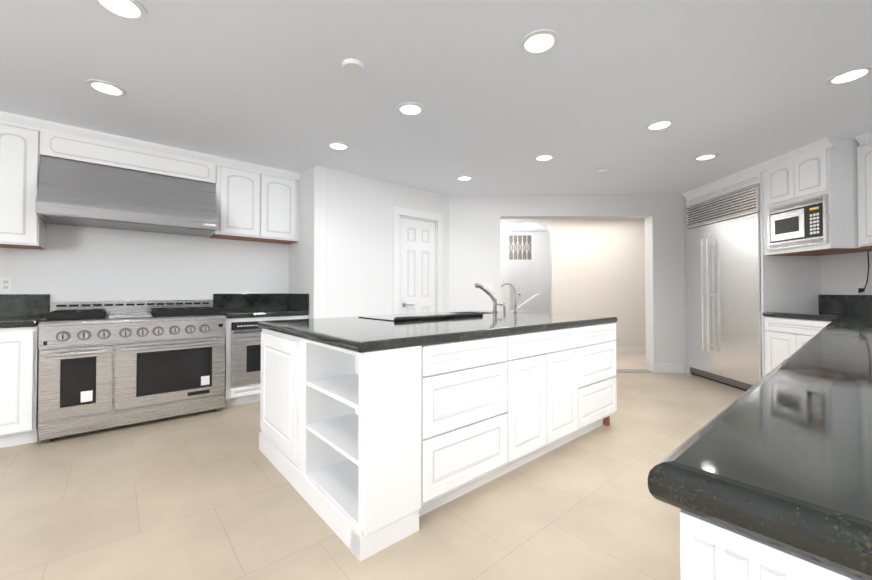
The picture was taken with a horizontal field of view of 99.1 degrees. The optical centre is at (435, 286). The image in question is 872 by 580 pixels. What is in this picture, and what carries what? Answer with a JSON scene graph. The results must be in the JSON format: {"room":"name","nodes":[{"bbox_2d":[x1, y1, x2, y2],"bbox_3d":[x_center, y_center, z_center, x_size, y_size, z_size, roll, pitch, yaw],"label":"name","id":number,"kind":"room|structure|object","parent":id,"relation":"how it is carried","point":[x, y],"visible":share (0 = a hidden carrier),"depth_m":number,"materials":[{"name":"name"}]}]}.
{"room":"kitchen","nodes":[
{"label":"kitchen","id":0,"kind":"room"},
{"bbox_2d":[0,223,288,317],"bbox_3d":[-3.803,-0.076,2.974,5.390,2.500,0.140,1,-1,-41],"label":"wall","id":1,"kind":"structure","parent":0,"point":[75,263],"depth_m":3.65,"materials":[{"name":"white paint"}]},
{"bbox_2d":[0,278,12,291],"bbox_3d":[-3.566,-0.014,3.082,0.072,0.116,0.009,1,-1,-41],"label":"electrical outlet","id":2,"kind":"object","parent":1,"relation":"attached to","point":[5,284],"visible":1,"depth_m":3.08,"materials":[{"name":"white plastic"}]},
{"bbox_2d":[0,111,44,249],"bbox_3d":[-3.395,-0.824,3.005,0.296,0.999,0.356,1,-1,-41],"label":"upper cabinet","id":3,"kind":"object","parent":1,"relation":"attached to","point":[21,137],"depth_m":2.90,"materials":[{"name":"white paint"}]},
{"bbox_2d":[35,155,218,236],"bbox_3d":[-2.749,-0.796,3.422,1.220,0.509,0.562,1,-1,-41],"label":"range hood","id":4,"kind":"object","parent":1,"relation":"attached to","point":[75,193],"visible":1,"depth_m":3.24,"materials":[{"name":"silver metal"}]},
{"bbox_2d":[44,120,215,182],"bbox_3d":[-2.817,-1.184,3.508,1.228,0.265,0.355,1,-1,-41],"label":"upper cabinet","id":5,"kind":"object","parent":1,"relation":"attached to","point":[63,141],"depth_m":3.31,"materials":[{"name":"white paint"}]},
{"bbox_2d":[0,293,287,316],"bbox_3d":[-3.801,0.158,2.862,5.246,0.190,0.023,1,-1,-41],"label":"backsplash","id":6,"kind":"structure","parent":1,"relation":"attached to","point":[11,305],"depth_m":4.04,"materials":[{"name":"black stone"}]},
{"bbox_2d":[209,156,263,241],"bbox_3d":[-2.187,-0.920,4.045,0.425,0.779,0.356,1,-1,-41],"label":"upper cabinet","id":7,"kind":"object","parent":1,"relation":"attached to","point":[256,203],"depth_m":3.92,"materials":[{"name":"white paint"}]},
{"bbox_2d":[256,167,299,243],"bbox_3d":[-1.865,-0.916,4.322,0.425,0.779,0.356,1,-1,-41],"label":"upper cabinet","id":8,"kind":"object","parent":1,"relation":"attached to","point":[281,187],"depth_m":4.20,"materials":[{"name":"white paint"}]},
{"bbox_2d":[288,165,326,318],"bbox_3d":[-1.512,-0.057,4.336,0.140,2.500,0.779,1,-1,-41],"label":"wall","id":9,"kind":"structure","parent":0,"point":[307,262],"depth_m":4.08,"materials":[{"name":"white paint"}]},
{"bbox_2d":[288,293,307,308],"bbox_3d":[-1.607,0.178,4.315,0.023,0.190,0.633,1,-1,-41],"label":"backsplash","id":10,"kind":"structure","parent":9,"relation":"attached to","point":[295,301],"depth_m":4.28,"materials":[{"name":"black stone"}]},
{"bbox_2d":[0,354,745,579],"bbox_3d":[0.042,1.215,3.914,12.870,0.066,7.340,1,-1,-41],"label":"floor","id":11,"kind":"structure","parent":0,"point":[213,494],"depth_m":1.91,"materials":[{"name":"tile"}]},
{"bbox_2d":[0,321,40,447],"bbox_3d":[-3.278,0.733,2.891,0.303,0.880,0.649,1,-1,-41],"label":"base cabinet","id":12,"kind":"object","parent":11,"relation":"on","point":[19,351],"depth_m":2.70,"materials":[{"name":"white paint"}]},
{"bbox_2d":[0,317,45,328],"bbox_3d":[-4.367,0.264,1.949,3.200,0.048,0.667,1,-1,-41],"label":"countertop","id":13,"kind":"structure","parent":12,"relation":"on","point":[5,322],"depth_m":2.73,"materials":[{"name":"black stone"}]},
{"bbox_2d":[38,300,225,442],"bbox_3d":[-2.654,0.657,3.353,1.220,1.045,0.760,1,-1,-41],"label":"range","id":14,"kind":"object","parent":11,"relation":"on","point":[106,364],"visible":1,"depth_m":3.08,"materials":[{"name":"silver metal"}]},
{"bbox_2d":[224,313,308,407],"bbox_3d":[-1.904,0.749,4.055,0.803,0.880,0.675,1,-1,-41],"label":"base cabinet","id":15,"kind":"object","parent":11,"relation":"on","point":[233,397],"depth_m":3.65,"materials":[{"name":"white paint"}]},
{"bbox_2d":[221,309,307,316],"bbox_3d":[-1.909,0.294,4.062,0.809,0.048,0.667,1,-1,-41],"label":"countertop","id":16,"kind":"structure","parent":15,"relation":"on","point":[228,312],"depth_m":3.97,"materials":[{"name":"black stone"}]},
{"bbox_2d":[232,317,307,388],"bbox_3d":[-1.842,0.664,3.991,0.733,0.620,0.499,1,-1,-41],"label":"wall oven","id":17,"kind":"object","parent":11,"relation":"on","point":[246,335],"depth_m":3.65,"materials":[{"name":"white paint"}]},
{"bbox_2d":[259,319,617,560],"bbox_3d":[0.124,0.733,2.903,2.432,0.880,1.472,1,-1,-41],"label":"kitchen island","id":18,"kind":"object","parent":11,"relation":"on","point":[377,433],"depth_m":2.05,"materials":[{"name":"white paint"}]},
{"bbox_2d":[257,311,616,346],"bbox_3d":[0.125,0.278,2.918,2.460,0.049,1.500,1,-1,-41],"label":"island countertop","id":19,"kind":"structure","parent":18,"relation":"on","point":[351,331],"depth_m":2.28,"materials":[{"name":"black stone"}]},
{"bbox_2d":[357,311,484,322],"bbox_3d":[-0.111,0.242,3.147,0.934,0.034,0.545,1,-1,-41],"label":"cooktop","id":20,"kind":"object","parent":19,"relation":"in","point":[439,315],"depth_m":3.04,"materials":[{"name":"black glass"}]},
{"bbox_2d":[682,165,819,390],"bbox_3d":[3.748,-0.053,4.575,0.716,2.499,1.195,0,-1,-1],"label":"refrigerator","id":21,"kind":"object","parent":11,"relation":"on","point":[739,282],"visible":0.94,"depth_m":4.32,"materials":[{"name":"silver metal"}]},
{"bbox_2d":[648,295,871,579],"bbox_3d":[2.286,0.612,2.105,5.203,1.100,1.254,1,-1,-41],"label":"base cabinet","id":22,"kind":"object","parent":11,"relation":"on","point":[768,476],"depth_m":0.46,"materials":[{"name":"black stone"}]},
{"bbox_2d":[326,168,448,317],"bbox_3d":[-0.511,-0.051,4.776,1.949,2.500,0.140,1,-1,-41],"label":"wall","id":23,"kind":"structure","parent":0,"point":[359,265],"depth_m":4.41,"materials":[{"name":"white paint"}]},
{"bbox_2d":[400,217,434,313],"bbox_3d":[-0.229,0.155,4.927,0.592,2.078,0.094,1,-1,-41],"label":"pantry door","id":24,"kind":"structure","parent":23,"relation":"in","point":[417,266],"depth_m":4.92,"materials":[{"name":"white wood"}]},
{"bbox_2d":[393,206,442,314],"bbox_3d":[-0.267,0.100,4.972,0.830,2.205,0.158,1,-1,-41],"label":"door frame","id":25,"kind":"structure","parent":23,"relation":"attached to","point":[398,212],"depth_m":4.92,"materials":[{"name":"white wood"}]},
{"bbox_2d":[0,0,871,231],"bbox_3d":[0.042,-1.322,3.950,12.870,0.100,7.340,1,-1,-41],"label":"ceiling","id":26,"kind":"structure","parent":0,"point":[737,85],"depth_m":2.44,"materials":[{"name":"white paint"}]},
{"bbox_2d":[86,79,126,96],"bbox_3d":[-2.213,-1.329,2.500,0.209,0.005,0.199,0,-1,16],"label":"recessed light","id":27,"kind":"object","parent":26,"relation":"in","point":[103,87],"depth_m":2.49,"materials":[{"name":"white"}]},
{"bbox_2d":[92,0,147,21],"bbox_3d":[-1.509,-1.340,1.773,0.209,0.005,0.199,0,-1,16],"label":"recessed light","id":28,"kind":"object","parent":26,"relation":"in","point":[128,10],"depth_m":1.79,"materials":[{"name":"white"}]},
{"bbox_2d":[327,142,349,150],"bbox_3d":[-0.920,-1.315,3.494,0.204,0.005,0.199,0,-1,-8],"label":"recessed light","id":29,"kind":"object","parent":26,"relation":"in","point":[338,146],"depth_m":3.49,"materials":[{"name":"white"}]},
{"bbox_2d":[342,58,363,74],"bbox_3d":[-0.502,-1.323,2.243,0.129,0.024,0.129,0,-1,25],"label":"smoke detector","id":30,"kind":"object","parent":26,"relation":"attached to","point":[352,66],"depth_m":2.22,"materials":[{"name":"white plastic"}]},
{"bbox_2d":[396,102,423,116],"bbox_3d":[-0.191,-1.325,2.787,0.209,0.005,0.199,0,-1,16],"label":"recessed light","id":31,"kind":"object","parent":26,"relation":"in","point":[411,109],"depth_m":2.78,"materials":[{"name":"white"}]},
{"bbox_2d":[456,176,472,180],"bbox_3d":[0.339,-1.302,4.484,0.204,0.005,0.199,0,-1,-8],"label":"recessed light","id":32,"kind":"object","parent":26,"relation":"in","point":[460,178],"depth_m":4.48,"materials":[{"name":"white"}]},
{"bbox_2d":[520,29,558,55],"bbox_3d":[0.569,-1.336,2.039,0.204,0.005,0.204,0,-1,16],"label":"recessed light","id":33,"kind":"object","parent":26,"relation":"in","point":[539,42],"depth_m":2.03,"materials":[{"name":"white"}]},
{"bbox_2d":[534,154,554,161],"bbox_3d":[1.102,-1.311,3.795,0.204,0.005,0.199,0,-1,-8],"label":"recessed light","id":34,"kind":"object","parent":26,"relation":"in","point":[543,157],"depth_m":3.78,"materials":[{"name":"white"}]},
{"bbox_2d":[598,169,609,174],"bbox_3d":[1.901,-1.296,4.203,0.129,0.024,0.129,0,-1,25],"label":"smoke detector","id":35,"kind":"object","parent":26,"relation":"attached to","point":[603,171],"depth_m":4.17,"materials":[{"name":"white plastic"}]},
{"bbox_2d":[645,119,674,130],"bbox_3d":[1.833,-1.322,3.052,0.204,0.005,0.199,0,-1,-8],"label":"recessed light","id":36,"kind":"object","parent":26,"relation":"in","point":[663,124],"depth_m":3.05,"materials":[{"name":"white"}]},
{"bbox_2d":[693,153,718,160],"bbox_3d":[2.741,-1.311,3.778,0.199,0.005,0.209,0,-1,16],"label":"recessed light","id":37,"kind":"object","parent":26,"relation":"in","point":[704,157],"depth_m":3.78,"materials":[{"name":"white"}]},
{"bbox_2d":[825,66,871,85],"bbox_3d":[2.620,-1.331,2.355,0.199,0.005,0.209,0,-1,16],"label":"recessed light","id":38,"kind":"object","parent":26,"relation":"in","point":[854,74],"depth_m":2.35,"materials":[{"name":"white"}]},
{"bbox_2d":[509,232,549,312],"bbox_3d":[1.508,0.014,7.926,2.330,2.460,3.181,1,-1,-41],"label":"wall","id":39,"kind":"structure","parent":0,"point":[528,279],"depth_m":8.24,"materials":[{"name":"white paint"}]},
{"bbox_2d":[509,233,532,261],"bbox_3d":[1.864,-0.862,8.242,0.580,0.620,0.022,0,-1,1],"label":"stair railing","id":40,"kind":"object","parent":39,"relation":"in","point":[520,247],"visible":0.88,"depth_m":8.24,"materials":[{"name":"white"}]},
{"bbox_2d":[513,294,539,310],"bbox_3d":[1.124,0.771,7.217,1.812,1.259,0.071,0,-1,0],"label":"stair handrail","id":41,"kind":"object","parent":39,"relation":"attached to","point":[527,301],"visible":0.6,"depth_m":7.19,"materials":[{"name":"white wood"}]},
{"bbox_2d":[449,194,686,372],"bbox_3d":[2.213,-0.043,5.330,4.058,2.500,0.200,0,-1,1],"label":"wall","id":42,"kind":"structure","parent":0,"point":[474,239],"depth_m":5.26,"materials":[{"name":"white paint"}]},
{"bbox_2d":[484,283,492,291],"bbox_3d":[0.742,0.016,5.262,0.116,0.116,0.010,0,-1,1],"label":"plate","id":43,"kind":"object","parent":42,"relation":"attached to","point":[488,286],"visible":0.73,"depth_m":5.26,"materials":[{"name":"white"}]},
{"bbox_2d":[653,363,680,372],"bbox_3d":[3.135,1.140,5.192,0.180,0.130,0.441,1,-1,-41],"label":"baseboard","id":44,"kind":"structure","parent":42,"relation":"attached to","point":[667,368],"depth_m":5.17,"materials":[{"name":"white wood"}]},
{"bbox_2d":[500,219,645,346],"bbox_3d":[2.170,-0.002,6.851,5.098,2.460,0.140,0,-1,1],"label":"wall","id":45,"kind":"structure","parent":0,"point":[597,267],"depth_m":6.77,"materials":[{"name":"white paint"}]},
{"bbox_2d":[616,347,645,353],"bbox_3d":[3.378,1.162,6.727,1.846,0.130,1.669,1,-1,-41],"label":"baseboard","id":46,"kind":"structure","parent":45,"relation":"attached to","point":[619,350],"depth_m":6.72,"materials":[{"name":"white wood"}]},
{"bbox_2d":[820,251,871,294],"bbox_3d":[4.186,-0.062,3.958,0.137,2.500,3.000,0,-1,-1],"label":"wall","id":47,"kind":"structure","parent":0,"point":[843,274],"depth_m":3.75,"materials":[{"name":"white paint"}]},
{"bbox_2d":[757,137,871,255],"bbox_3d":[3.807,-0.827,3.629,0.935,0.979,0.919,1,-1,-41],"label":"upper cabinet","id":48,"kind":"object","parent":47,"relation":"attached to","point":[818,198],"depth_m":3.47,"materials":[{"name":"white paint"}]},
{"bbox_2d":[853,131,871,242],"bbox_3d":[3.766,-0.846,3.107,0.272,0.955,0.320,1,-1,-41],"label":"upper cabinet","id":49,"kind":"object","parent":47,"relation":"attached to","point":[862,145],"depth_m":3.26,"materials":[{"name":"white paint"}]},
{"bbox_2d":[858,251,868,293],"bbox_3d":[4.102,-0.131,3.566,0.104,0.403,0.073,1,-1,-41],"label":"cord","id":50,"kind":"object","parent":47,"relation":"attached to","point":[862,287],"visible":1,"depth_m":3.56,"materials":[{"name":"black plastic"}]}
]}

